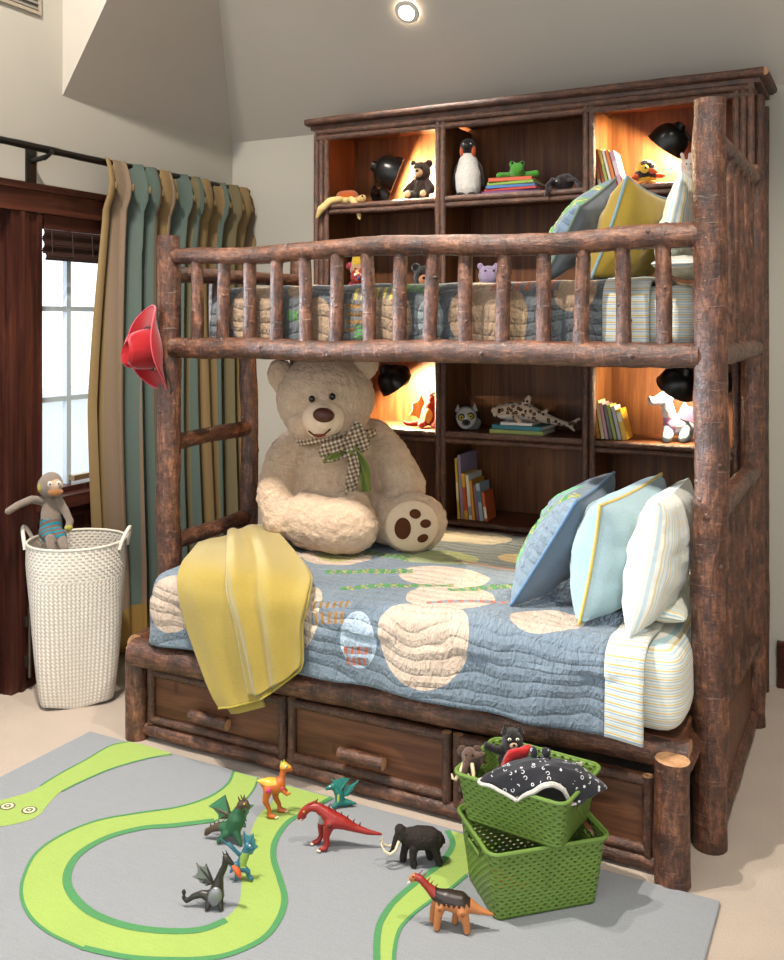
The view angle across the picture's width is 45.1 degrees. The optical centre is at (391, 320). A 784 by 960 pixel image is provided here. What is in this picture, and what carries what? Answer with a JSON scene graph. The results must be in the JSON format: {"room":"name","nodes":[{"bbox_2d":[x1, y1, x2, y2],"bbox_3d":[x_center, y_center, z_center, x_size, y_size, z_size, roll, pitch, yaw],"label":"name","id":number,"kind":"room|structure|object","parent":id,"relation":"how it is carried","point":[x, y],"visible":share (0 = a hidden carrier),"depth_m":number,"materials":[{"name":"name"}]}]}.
{"room":"bedroom","nodes":[
{"label":"bedroom","id":0,"kind":"room"},
{"bbox_2d":[42,384,88,479],"bbox_3d":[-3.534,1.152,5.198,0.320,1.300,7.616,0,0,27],"label":"window pane","id":1,"kind":"structure","parent":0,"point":[52,412],"depth_m":7.08,"materials":[{"name":"white glass"}]},
{"bbox_2d":[0,0,231,194],"bbox_3d":[-2.015,-0.658,3.452,0.120,4.517,4.712,0,0,27],"label":"wall","id":2,"kind":"structure","parent":0,"point":[34,108],"depth_m":4.32,"materials":[{"name":"beige paint"}]},
{"bbox_2d":[0,209,5,694],"bbox_3d":[-1.983,0.542,3.462,0.146,2.116,1.334,0,0,27],"label":"door","id":3,"kind":"structure","parent":2,"relation":"in","point":[2,211],"depth_m":4.04,"materials":[{"name":"brown wood"}]},
{"bbox_2d":[0,0,41,15],"bbox_3d":[-1.627,-1.502,4.080,0.012,0.287,0.281,0,0,27],"label":"air vent","id":4,"kind":"object","parent":2,"relation":"in","point":[32,6],"visible":1,"depth_m":4.14,"materials":[{"name":"white metal"}]},
{"bbox_2d":[6,210,41,695],"bbox_3d":[-1.413,0.562,4.476,0.041,2.075,0.990,0,0,27],"label":"trim","id":5,"kind":"structure","parent":2,"relation":"attached to","point":[23,229],"depth_m":4.07,"materials":[{"name":"brown wood"}]},
{"bbox_2d":[24,607,32,677],"bbox_3d":[-1.563,1.388,4.077,0.040,0.302,0.034,0,0,27],"label":"bolt","id":6,"kind":"object","parent":2,"relation":"attached to","point":[28,660],"visible":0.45,"depth_m":4.07,"materials":[{"name":"black metal"}]},
{"bbox_2d":[0,177,106,220],"bbox_3d":[-2.095,-0.539,3.103,0.050,0.126,4.018,0,0,27],"label":"trim","id":7,"kind":"structure","parent":2,"relation":"attached to","point":[18,195],"depth_m":4.21,"materials":[{"name":"brown wood"}]},
{"bbox_2d":[39,511,90,529],"bbox_3d":[-1.394,1.248,4.525,0.030,0.705,0.771,0,0,27],"label":"trim","id":8,"kind":"structure","parent":2,"relation":"attached to","point":[83,520],"depth_m":4.39,"materials":[{"name":"brown wood"}]},
{"bbox_2d":[36,214,100,523],"bbox_3d":[-1.425,0.199,4.541,0.190,1.391,0.810,0,0,27],"label":"window","id":9,"kind":"structure","parent":2,"relation":"in","point":[76,487],"depth_m":4.43,"materials":[{"name":"white wood"}]},
{"bbox_2d":[41,214,101,263],"bbox_3d":[-1.397,0.051,4.510,0.034,1.083,0.685,0,0,27],"label":"bamboo blind","id":10,"kind":"object","parent":9,"relation":"attached to","point":[68,239],"visible":0.59,"depth_m":4.34,"materials":[{"name":"brown wood"}]},
{"bbox_2d":[0,136,249,192],"bbox_3d":[-1.811,-0.688,3.568,0.141,0.170,4.532,0,0,27],"label":"curtain rod","id":11,"kind":"object","parent":2,"relation":"attached to","point":[30,149],"visible":0.65,"depth_m":4.14,"materials":[{"name":"black metal"}]},
{"bbox_2d":[87,157,255,652],"bbox_3d":[-1.054,0.402,4.958,0.186,2.325,1.384,0,0,27],"label":"curtain","id":12,"kind":"object","parent":11,"relation":"hanging from","point":[141,205],"visible":0.54,"depth_m":4.61,"materials":[{"name":"fabric"}]},
{"bbox_2d":[0,652,783,959],"bbox_3d":[0.377,1.650,1.381,6.800,0.100,6.400,0,0,27],"label":"floor","id":13,"kind":"structure","parent":0,"point":[747,880],"depth_m":3.16,"materials":[{"name":"beige carpet"}]},
{"bbox_2d":[21,525,131,708],"bbox_3d":[-1.347,1.236,4.038,0.416,0.728,0.416,0,0,-34],"label":"laundry basket","id":14,"kind":"object","parent":13,"relation":"on","point":[76,593],"visible":0.98,"depth_m":3.88,"materials":[{"name":"white wicker"}]},
{"bbox_2d":[5,472,73,549],"bbox_3d":[-1.497,0.839,4.024,0.265,0.376,0.188,0,0,-14],"label":"monkey","id":15,"kind":"object","parent":14,"relation":"on","point":[50,485],"visible":0.94,"depth_m":4.03},
{"bbox_2d":[0,732,719,959],"bbox_3d":[-0.631,1.592,2.191,2.370,0.013,2.113,0,0,27],"label":"rug","id":16,"kind":"object","parent":13,"relation":"on","point":[102,837],"visible":0.88,"depth_m":2.65,"materials":[{"name":"carpet"}]},
{"bbox_2d":[182,850,240,910],"bbox_3d":[-0.489,1.510,2.557,0.164,0.153,0.049,0,0,0],"label":"dragon","id":17,"kind":"object","parent":16,"relation":"on","point":[214,896],"visible":1,"depth_m":2.55},
{"bbox_2d":[204,795,253,845],"bbox_3d":[-0.502,1.515,2.880,0.152,0.144,0.058,0,0,5],"label":"dragon","id":18,"kind":"object","parent":16,"relation":"on","point":[236,819],"visible":1,"depth_m":2.87},
{"bbox_2d":[220,831,257,880],"bbox_3d":[-0.434,1.520,2.680,0.108,0.130,0.032,0,0,-6],"label":"dragon","id":19,"kind":"object","parent":16,"relation":"on","point":[249,847],"visible":0.85,"depth_m":2.68},
{"bbox_2d":[257,760,292,818],"bbox_3d":[-0.377,1.499,3.031,0.116,0.176,0.062,0,0,-14],"label":"dinosaur","id":20,"kind":"object","parent":16,"relation":"on","point":[273,786],"visible":1,"depth_m":3.02},
{"bbox_2d":[297,799,381,852],"bbox_3d":[-0.158,1.514,2.843,0.257,0.144,0.064,0,0,3],"label":"dragon","id":21,"kind":"object","parent":16,"relation":"on","point":[329,820],"visible":1,"depth_m":2.84},
{"bbox_2d":[325,777,358,808],"bbox_3d":[-0.163,1.540,3.087,0.110,0.093,0.033,0,0,-15],"label":"dragon","id":22,"kind":"object","parent":16,"relation":"on","point":[338,785],"visible":1,"depth_m":3.08},
{"bbox_2d":[380,824,444,868],"bbox_3d":[0.061,1.529,2.759,0.193,0.120,0.066,0,0,-7],"label":"toy mammoth","id":23,"kind":"object","parent":16,"relation":"on","point":[416,838],"visible":1,"depth_m":2.74,"materials":[{"name":"black plastic"}]},
{"bbox_2d":[407,870,493,934],"bbox_3d":[0.152,1.514,2.465,0.228,0.147,0.060,0,0,7],"label":"dinosaur","id":24,"kind":"object","parent":16,"relation":"on","point":[457,902],"visible":1,"depth_m":2.45},
{"bbox_2d":[457,804,608,919],"bbox_3d":[0.389,1.490,2.638,0.362,0.194,0.277,0,0,-16],"label":"storage basket","id":25,"kind":"object","parent":16,"relation":"on","point":[584,864],"visible":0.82,"depth_m":2.54,"materials":[{"name":"green plastic"}]},
{"bbox_2d":[454,737,600,848],"bbox_3d":[0.381,1.322,2.649,0.347,0.140,0.277,0,0,33],"label":"storage basket","id":26,"kind":"object","parent":25,"relation":"on","point":[571,818],"visible":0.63,"depth_m":2.56,"materials":[{"name":"green plastic"}]},
{"bbox_2d":[451,745,484,791],"bbox_3d":[0.222,1.264,2.679,0.076,0.109,0.133,0,0,29],"label":"elephant","id":27,"kind":"object","parent":26,"relation":"in","point":[471,757],"visible":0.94,"depth_m":2.67},
{"bbox_2d":[473,766,574,839],"bbox_3d":[0.381,1.341,2.649,0.268,0.094,0.204,0,0,33],"label":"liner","id":28,"kind":"object","parent":26,"relation":"in","point":[551,793],"visible":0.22,"depth_m":2.59,"materials":[{"name":"fabric"}]},
{"bbox_2d":[483,724,523,766],"bbox_3d":[0.329,1.238,2.721,0.134,0.145,0.102,0,0,0],"label":"plush bear","id":29,"kind":"object","parent":28,"relation":"on","point":[512,737],"visible":0.48,"depth_m":2.71},
{"bbox_2d":[501,744,530,765],"bbox_3d":[0.350,1.229,2.665,0.086,0.069,0.039,0,0,0],"label":"heart","id":30,"kind":"object","parent":28,"relation":"on","point":[513,754],"visible":0.66,"depth_m":2.65,"materials":[{"name":"red fabric"}]},
{"bbox_2d":[477,746,607,805],"bbox_3d":[0.408,1.228,2.558,0.353,0.118,0.155,0,0,0],"label":"rays","id":31,"kind":"object","parent":26,"relation":"on","point":[533,773],"visible":0.98,"depth_m":2.52,"materials":[{"name":"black fabric"}]},
{"bbox_2d":[486,851,577,910],"bbox_3d":[0.379,1.546,2.619,0.225,0.064,0.165,0,0,-16],"label":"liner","id":32,"kind":"object","parent":25,"relation":"in","point":[551,851],"visible":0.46,"depth_m":2.56,"materials":[{"name":"fabric"}]},
{"bbox_2d":[125,96,766,891],"bbox_3d":[0.201,0.464,3.687,2.237,2.276,1.336,0,0,27],"label":"bunk bed","id":33,"kind":"object","parent":13,"relation":"on","point":[645,815],"visible":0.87,"depth_m":3.19,"materials":[{"name":"brown wood"}]},
{"bbox_2d":[121,305,173,393],"bbox_3d":[-0.981,0.114,3.775,0.216,0.360,0.171,0,0,7],"label":"cowboy hat","id":34,"kind":"object","parent":33,"relation":"hanging from","point":[142,350],"visible":1,"depth_m":3.74,"materials":[{"name":"red plastic"}]},
{"bbox_2d":[644,609,694,729],"bbox_3d":[0.243,1.081,3.677,1.941,0.260,1.214,0,0,27],"label":"mattress","id":35,"kind":"object","parent":33,"relation":"on","point":[670,658],"visible":0.1,"depth_m":2.74,"materials":[{"name":"fabric"}]},
{"bbox_2d":[149,527,692,746],"bbox_3d":[0.177,1.068,3.681,1.874,0.281,1.317,0,0,27],"label":"quilt","id":36,"kind":"object","parent":35,"relation":"on","point":[438,625],"visible":0.51,"depth_m":3.04,"materials":[{"name":"fabric"}]},
{"bbox_2d":[177,524,312,713],"bbox_3d":[-0.584,1.103,3.540,0.446,0.525,0.936,0,0,-19],"label":"throw blanket","id":37,"kind":"object","parent":36,"relation":"on","point":[244,593],"visible":0.98,"depth_m":3.29,"materials":[{"name":"yellow fabric"}]},
{"bbox_2d":[256,360,447,554],"bbox_3d":[-0.173,0.528,3.929,0.737,0.857,0.537,0,0,35],"label":"teddy bear","id":38,"kind":"object","parent":36,"relation":"on","point":[338,479],"visible":0.98,"depth_m":3.83},
{"bbox_2d":[510,471,615,606],"bbox_3d":[0.591,0.736,3.232,0.291,0.402,0.444,0,0,27],"label":"throw pillow","id":39,"kind":"object","parent":36,"relation":"on","point":[543,560],"visible":0.73,"depth_m":3.08,"materials":[{"name":"fabric"}]},
{"bbox_2d":[570,472,666,625],"bbox_3d":[0.750,0.728,3.070,0.301,0.420,0.443,0,0,27],"label":"throw pillow","id":40,"kind":"object","parent":36,"relation":"on","point":[598,559],"visible":0.62,"depth_m":2.91,"materials":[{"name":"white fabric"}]},
{"bbox_2d":[622,477,691,636],"bbox_3d":[0.856,0.734,3.011,0.212,0.393,0.568,0,0,30],"label":"bed pillow","id":41,"kind":"object","parent":36,"relation":"on","point":[658,565],"visible":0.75,"depth_m":2.82,"materials":[{"name":"fabric"}]},
{"bbox_2d":[655,569,693,622],"bbox_3d":[0.934,0.898,3.114,0.160,0.110,0.550,0,0,27],"label":"bed pillow","id":42,"kind":"object","parent":35,"relation":"on","point":[680,609],"visible":0.34,"depth_m":2.90,"materials":[{"name":"fabric"}]},
{"bbox_2d":[650,286,691,342],"bbox_3d":[0.300,-0.005,3.783,1.925,0.232,0.875,0,0,27],"label":"mattress","id":43,"kind":"object","parent":33,"relation":"on","point":[681,314],"visible":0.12,"depth_m":2.99,"materials":[{"name":"fabric"}]},
{"bbox_2d":[210,277,691,341],"bbox_3d":[0.226,-0.020,3.820,1.802,0.256,0.910,0,0,27],"label":"quilt","id":44,"kind":"object","parent":43,"relation":"on","point":[601,292],"visible":0.52,"depth_m":3.33,"materials":[{"name":"fabric"}]},
{"bbox_2d":[549,177,616,279],"bbox_3d":[0.689,-0.338,3.477,0.198,0.422,0.424,0,0,37],"label":"throw pillow","id":45,"kind":"object","parent":44,"relation":"on","point":[584,212],"visible":0.48,"depth_m":3.36,"materials":[{"name":"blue fabric"}]},
{"bbox_2d":[590,175,666,279],"bbox_3d":[0.857,-0.299,3.362,0.245,0.381,0.428,0,0,27],"label":"throw pillow","id":46,"kind":"object","parent":44,"relation":"on","point":[630,204],"visible":0.54,"depth_m":3.21,"materials":[{"name":"yellow fabric"}]},
{"bbox_2d":[651,254,691,279],"bbox_3d":[1.019,-0.185,3.256,0.140,0.086,0.520,0,0,27],"label":"bed pillow","id":47,"kind":"object","parent":43,"relation":"on","point":[680,265],"visible":0.44,"depth_m":3.05,"materials":[{"name":"fabric"}]},
{"bbox_2d":[658,171,693,256],"bbox_3d":[1.020,-0.325,3.300,0.160,0.335,0.564,0,0,27],"label":"bed pillow","id":48,"kind":"object","parent":47,"relation":"on","point":[679,205],"visible":0.3,"depth_m":3.10,"materials":[{"name":"fabric"}]},
{"bbox_2d":[304,66,776,692],"bbox_3d":[0.615,0.290,4.423,2.184,2.620,0.399,0,0,27],"label":"bookcase","id":49,"kind":"object","parent":13,"relation":"on","point":[555,133],"visible":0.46,"depth_m":4.50,"materials":[{"name":"brown wood"}]},
{"bbox_2d":[316,190,366,219],"bbox_3d":[-0.252,-0.582,4.751,0.248,0.161,0.150,0,0,6],"label":"turtle","id":50,"kind":"object","parent":49,"relation":"on","point":[348,196],"visible":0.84,"depth_m":4.72},
{"bbox_2d":[346,257,359,284],"bbox_3d":[-0.172,-0.213,4.920,0.154,0.360,0.135,0,0,0],"label":"clown","id":51,"kind":"object","parent":49,"relation":"on","point":[354,264],"visible":0.09,"depth_m":4.91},
{"bbox_2d":[350,268,358,284],"bbox_3d":[-0.167,-0.147,4.746,0.145,0.238,0.147,0,0,43],"label":"doll","id":52,"kind":"object","parent":49,"relation":"on","point":[354,276],"visible":0.18,"depth_m":4.74,"materials":[{"name":"red fabric"}]},
{"bbox_2d":[370,155,403,200],"bbox_3d":[-0.025,-0.721,4.810,0.171,0.212,0.378,0,0,-1],"label":"wall lamp","id":53,"kind":"object","parent":49,"relation":"attached to","point":[386,169],"visible":1,"depth_m":4.66,"materials":[{"name":"black metal"}]},
{"bbox_2d":[377,363,410,396],"bbox_3d":[0.036,0.291,4.753,0.171,0.163,0.343,0,0,15],"label":"wall lamp","id":54,"kind":"object","parent":49,"relation":"attached to","point":[391,378],"visible":1,"depth_m":4.61,"materials":[{"name":"black metal"}]},
{"bbox_2d":[402,160,433,197],"bbox_3d":[0.134,-0.689,4.618,0.172,0.206,0.140,0,0,20],"label":"plush bear","id":55,"kind":"object","parent":49,"relation":"on","point":[420,186],"visible":0.88,"depth_m":4.60},
{"bbox_2d":[403,389,434,427],"bbox_3d":[0.157,0.425,4.603,0.203,0.189,0.113,0,0,9],"label":"dragon","id":56,"kind":"object","parent":49,"relation":"on","point":[425,413],"visible":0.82,"depth_m":4.59},
{"bbox_2d":[411,263,427,283],"bbox_3d":[0.160,-0.159,4.595,0.182,0.255,0.182,0,0,-38],"label":"plush bear","id":57,"kind":"object","parent":49,"relation":"on","point":[420,276],"visible":0.16,"depth_m":4.59},
{"bbox_2d":[454,458,460,518],"bbox_3d":[0.350,0.791,4.546,0.029,0.285,0.201,0,0,25],"label":"picture book","id":58,"kind":"object","parent":49,"relation":"on","point":[455,459],"visible":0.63,"depth_m":4.46,"materials":[{"name":"paper"}]},
{"bbox_2d":[457,450,476,518],"bbox_3d":[0.370,0.783,4.550,0.036,0.300,0.215,0,0,25],"label":"picture book","id":59,"kind":"object","parent":49,"relation":"on","point":[466,461],"visible":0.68,"depth_m":4.49,"materials":[{"name":"paper"}]},
{"bbox_2d":[455,403,480,429],"bbox_3d":[0.356,0.457,4.503,0.109,0.131,0.154,0,0,25],"label":"plush lemur","id":60,"kind":"object","parent":49,"relation":"on","point":[466,417],"visible":1,"depth_m":4.46,"materials":[{"name":"grey fabric"}]},
{"bbox_2d":[452,138,484,194],"bbox_3d":[0.361,-0.723,4.487,0.156,0.291,0.143,0,0,14],"label":"penguin","id":61,"kind":"object","parent":49,"relation":"on","point":[468,176],"visible":0.91,"depth_m":4.46},
{"bbox_2d":[461,469,476,519],"bbox_3d":[0.378,0.826,4.516,0.035,0.216,0.171,0,0,25],"label":"picture book","id":62,"kind":"object","parent":49,"relation":"on","point":[464,490],"visible":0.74,"depth_m":4.44,"materials":[{"name":"orange paper"}]},
{"bbox_2d":[465,469,481,519],"bbox_3d":[0.399,0.828,4.514,0.035,0.211,0.181,0,0,25],"label":"picture book","id":63,"kind":"object","parent":49,"relation":"on","point":[477,473],"visible":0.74,"depth_m":4.44,"materials":[{"name":"white paper"}]},
{"bbox_2d":[469,475,483,519],"bbox_3d":[0.412,0.841,4.498,0.033,0.186,0.170,0,0,25],"label":"picture book","id":64,"kind":"object","parent":49,"relation":"on","point":[472,482],"visible":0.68,"depth_m":4.42,"materials":[{"name":"orange paper"}]},
{"bbox_2d":[473,484,479,520],"bbox_3d":[0.425,0.851,4.484,0.034,0.166,0.150,0,0,25],"label":"picture book","id":65,"kind":"object","parent":49,"relation":"on","point":[474,485],"visible":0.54,"depth_m":4.42,"materials":[{"name":"paper"}]},
{"bbox_2d":[475,479,489,520],"bbox_3d":[0.436,0.845,4.463,0.042,0.176,0.131,0,0,25],"label":"picture book","id":66,"kind":"object","parent":49,"relation":"on","point":[483,485],"visible":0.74,"depth_m":4.41,"materials":[{"name":"paper"}]},
{"bbox_2d":[477,263,497,282],"bbox_3d":[0.457,-0.154,4.463,0.187,0.244,0.163,0,0,0],"label":"plush hippo","id":67,"kind":"object","parent":49,"relation":"on","point":[487,274],"visible":0.3,"depth_m":4.42,"materials":[{"name":"fabric"}]},
{"bbox_2d":[481,488,495,520],"bbox_3d":[0.456,0.866,4.451,0.034,0.136,0.121,0,0,25],"label":"picture book","id":68,"kind":"object","parent":49,"relation":"on","point":[488,502],"visible":1,"depth_m":4.43,"materials":[{"name":"red paper"}]},
{"bbox_2d":[482,188,538,192],"bbox_3d":[0.582,-0.593,4.416,0.270,0.013,0.210,0,0,24],"label":"picture book","id":69,"kind":"object","parent":49,"relation":"on","point":[535,188],"visible":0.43,"depth_m":4.33,"materials":[{"name":"purple paper"}]},
{"bbox_2d":[484,185,544,190],"bbox_3d":[0.590,-0.606,4.406,0.255,0.011,0.200,0,0,30],"label":"picture book","id":70,"kind":"object","parent":69,"relation":"on","point":[535,186],"visible":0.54,"depth_m":4.31,"materials":[{"name":"red paper"}]},
{"bbox_2d":[486,183,544,188],"bbox_3d":[0.583,-0.619,4.410,0.235,0.014,0.200,0,0,26],"label":"picture book","id":71,"kind":"object","parent":70,"relation":"on","point":[520,184],"visible":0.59,"depth_m":4.32,"materials":[{"name":"blue paper"}]},
{"bbox_2d":[487,179,545,186],"bbox_3d":[0.585,-0.634,4.403,0.225,0.014,0.190,0,0,28],"label":"picture book","id":72,"kind":"object","parent":71,"relation":"on","point":[529,180],"visible":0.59,"depth_m":4.32,"materials":[{"name":"paper"}]},
{"bbox_2d":[488,176,540,181],"bbox_3d":[0.574,-0.651,4.403,0.205,0.018,0.180,0,0,23],"label":"picture book","id":73,"kind":"object","parent":72,"relation":"on","point":[500,179],"visible":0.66,"depth_m":4.33,"materials":[{"name":"paper"}]},
{"bbox_2d":[496,161,538,177],"bbox_3d":[0.587,-0.702,4.408,0.199,0.084,0.108,0,0,6],"label":"frog","id":74,"kind":"object","parent":73,"relation":"on","point":[516,169],"visible":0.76,"depth_m":4.37},
{"bbox_2d":[490,428,554,435],"bbox_3d":[0.609,0.508,4.396,0.255,0.020,0.200,0,0,26],"label":"picture book","id":75,"kind":"object","parent":49,"relation":"on","point":[496,431],"visible":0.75,"depth_m":4.31,"materials":[{"name":"green paper"}]},
{"bbox_2d":[492,423,555,431],"bbox_3d":[0.616,0.488,4.393,0.240,0.020,0.200,0,0,30],"label":"picture book","id":76,"kind":"object","parent":75,"relation":"on","point":[540,427],"visible":0.7,"depth_m":4.32,"materials":[{"name":"teal paper"}]},
{"bbox_2d":[500,420,539,425],"bbox_3d":[0.596,0.470,4.370,0.150,0.013,0.140,0,0,25],"label":"picture book","id":77,"kind":"object","parent":76,"relation":"on","point":[506,422],"visible":0.8,"depth_m":4.32,"materials":[{"name":"white paper"}]},
{"bbox_2d":[491,395,580,430],"bbox_3d":[0.651,0.424,4.339,0.414,0.160,0.130,0,0,22],"label":"plush shark","id":78,"kind":"object","parent":49,"relation":"on","point":[521,411],"visible":1,"depth_m":4.34},
{"bbox_2d":[544,173,582,196],"bbox_3d":[0.765,-0.607,4.233,0.171,0.121,0.150,0,0,6],"label":"spider","id":79,"kind":"object","parent":49,"relation":"on","point":[566,180],"visible":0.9,"depth_m":4.22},
{"bbox_2d":[596,411,600,438],"bbox_3d":[0.922,0.433,4.211,0.044,0.170,0.131,0,0,25],"label":"picture book","id":80,"kind":"object","parent":49,"relation":"on","point":[598,435],"visible":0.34,"depth_m":4.15,"materials":[{"name":"brown paper"}]},
{"bbox_2d":[596,158,601,184],"bbox_3d":[0.926,-0.674,4.209,0.048,0.174,0.131,0,0,25],"label":"picture book","id":81,"kind":"object","parent":49,"relation":"on","point":[598,176],"visible":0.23,"depth_m":4.15,"materials":[{"name":"brown paper"}]},
{"bbox_2d":[595,149,604,182],"bbox_3d":[0.942,-0.672,4.206,0.048,0.171,0.130,0,0,25],"label":"picture book","id":82,"kind":"object","parent":49,"relation":"on","point":[596,150],"visible":0.27,"depth_m":4.15,"materials":[{"name":"red paper"}]},
{"bbox_2d":[596,399,604,438],"bbox_3d":[0.941,0.434,4.207,0.044,0.168,0.130,0,0,25],"label":"picture book","id":83,"kind":"object","parent":49,"relation":"on","point":[601,428],"visible":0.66,"depth_m":4.15,"materials":[{"name":"beige paper"}]},
{"bbox_2d":[598,149,607,180],"bbox_3d":[0.954,-0.671,4.195,0.050,0.169,0.131,0,0,25],"label":"picture book","id":84,"kind":"object","parent":49,"relation":"on","point":[599,150],"visible":0.44,"depth_m":4.14,"materials":[{"name":"paper"}]},
{"bbox_2d":[599,401,609,438],"bbox_3d":[0.956,0.439,4.194,0.043,0.160,0.130,0,0,25],"label":"picture book","id":85,"kind":"object","parent":49,"relation":"on","point":[606,433],"visible":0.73,"depth_m":4.14,"materials":[{"name":"pink paper"}]},
{"bbox_2d":[601,149,611,179],"bbox_3d":[0.970,-0.670,4.191,0.051,0.166,0.130,0,0,25],"label":"picture book","id":86,"kind":"object","parent":49,"relation":"on","point":[603,151],"visible":0.39,"depth_m":4.13,"materials":[{"name":"white paper"}]},
{"bbox_2d":[603,402,612,438],"bbox_3d":[0.973,0.441,4.190,0.044,0.155,0.130,0,0,25],"label":"picture book","id":87,"kind":"object","parent":49,"relation":"on","point":[604,405],"visible":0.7,"depth_m":4.13,"materials":[{"name":"paper"}]},
{"bbox_2d":[604,149,617,184],"bbox_3d":[0.983,-0.668,4.180,0.056,0.164,0.130,0,0,25],"label":"picture book","id":88,"kind":"object","parent":49,"relation":"on","point":[607,153],"visible":0.43,"depth_m":4.12,"materials":[{"name":"orange paper"}]},
{"bbox_2d":[606,403,617,439],"bbox_3d":[0.987,0.443,4.178,0.046,0.152,0.130,0,0,25],"label":"picture book","id":89,"kind":"object","parent":49,"relation":"on","point":[609,410],"visible":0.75,"depth_m":4.12,"materials":[{"name":"green paper"}]},
{"bbox_2d":[611,404,621,439],"bbox_3d":[1.003,0.445,4.169,0.048,0.148,0.120,0,0,25],"label":"picture book","id":90,"kind":"object","parent":49,"relation":"on","point":[613,408],"visible":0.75,"depth_m":4.12,"materials":[{"name":"white paper"}]},
{"bbox_2d":[609,150,624,184],"bbox_3d":[1.004,-0.666,4.173,0.060,0.160,0.131,0,0,25],"label":"picture book","id":91,"kind":"object","parent":49,"relation":"on","point":[615,157],"visible":0.71,"depth_m":4.12,"materials":[{"name":"white paper"}]},
{"bbox_2d":[615,407,632,439],"bbox_3d":[1.022,0.450,4.154,0.052,0.136,0.121,0,0,25],"label":"picture book","id":92,"kind":"object","parent":49,"relation":"on","point":[622,415],"visible":1,"depth_m":4.11,"materials":[{"name":"yellow paper"}]},
{"bbox_2d":[632,160,664,182],"bbox_3d":[1.112,-0.644,4.096,0.125,0.116,0.112,0,0,44],"label":"bird","id":93,"kind":"object","parent":49,"relation":"on","point":[646,171],"visible":0.93,"depth_m":4.07},
{"bbox_2d":[647,391,690,442],"bbox_3d":[1.214,0.398,4.067,0.231,0.242,0.126,0,0,-22],"label":"stuffed animal","id":94,"kind":"object","parent":49,"relation":"on","point":[674,424],"visible":0.91,"depth_m":4.05},
{"bbox_2d":[648,121,693,162],"bbox_3d":[1.277,-0.776,4.154,0.336,0.183,0.169,0,0,-23],"label":"wall lamp","id":95,"kind":"object","parent":49,"relation":"attached to","point":[673,138],"visible":0.63,"depth_m":4.06,"materials":[{"name":"black metal"}]},
{"bbox_2d":[678,153,693,179],"bbox_3d":[1.253,-0.652,4.021,0.066,0.131,0.072,0,0,0],"label":"rabbit","id":96,"kind":"object","parent":49,"relation":"on","point":[686,165],"visible":0.65,"depth_m":4.00},
{"bbox_2d":[656,368,732,401],"bbox_3d":[1.319,0.262,4.083,0.411,0.159,0.167,0,0,-30],"label":"wall lamp","id":97,"kind":"object","parent":49,"relation":"attached to","point":[676,383],"visible":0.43,"depth_m":3.96,"materials":[{"name":"black metal"}]},
{"bbox_2d":[63,0,783,142],"bbox_3d":[0.821,-2.017,1.152,7.600,1.966,6.400,0,0,27],"label":"ceiling","id":98,"kind":"structure","parent":0,"point":[232,71],"depth_m":4.54,"materials":[{"name":"grey paint"}]},
{"bbox_2d":[395,0,418,22],"bbox_3d":[0.070,-1.449,4.430,0.120,0.083,0.091,0,0,27],"label":"light","id":99,"kind":"object","parent":98,"relation":"attached to","point":[409,12],"visible":1,"depth_m":4.42,"materials":[{"name":"white"}]},
{"bbox_2d":[232,84,783,685],"bbox_3d":[2.249,-0.600,3.914,7.400,4.600,0.120,0,0,27],"label":"wall","id":100,"kind":"structure","parent":0,"point":[278,173],"depth_m":5.25,"materials":[{"name":"beige paint"}]},
{"bbox_2d":[777,640,783,688],"bbox_3d":[3.990,1.498,2.927,5.200,0.205,0.035,0,0,27],"label":"baseboard","id":101,"kind":"structure","parent":100,"relation":"attached to","point":[780,644],"depth_m":4.11,"materials":[{"name":"brown wood"}]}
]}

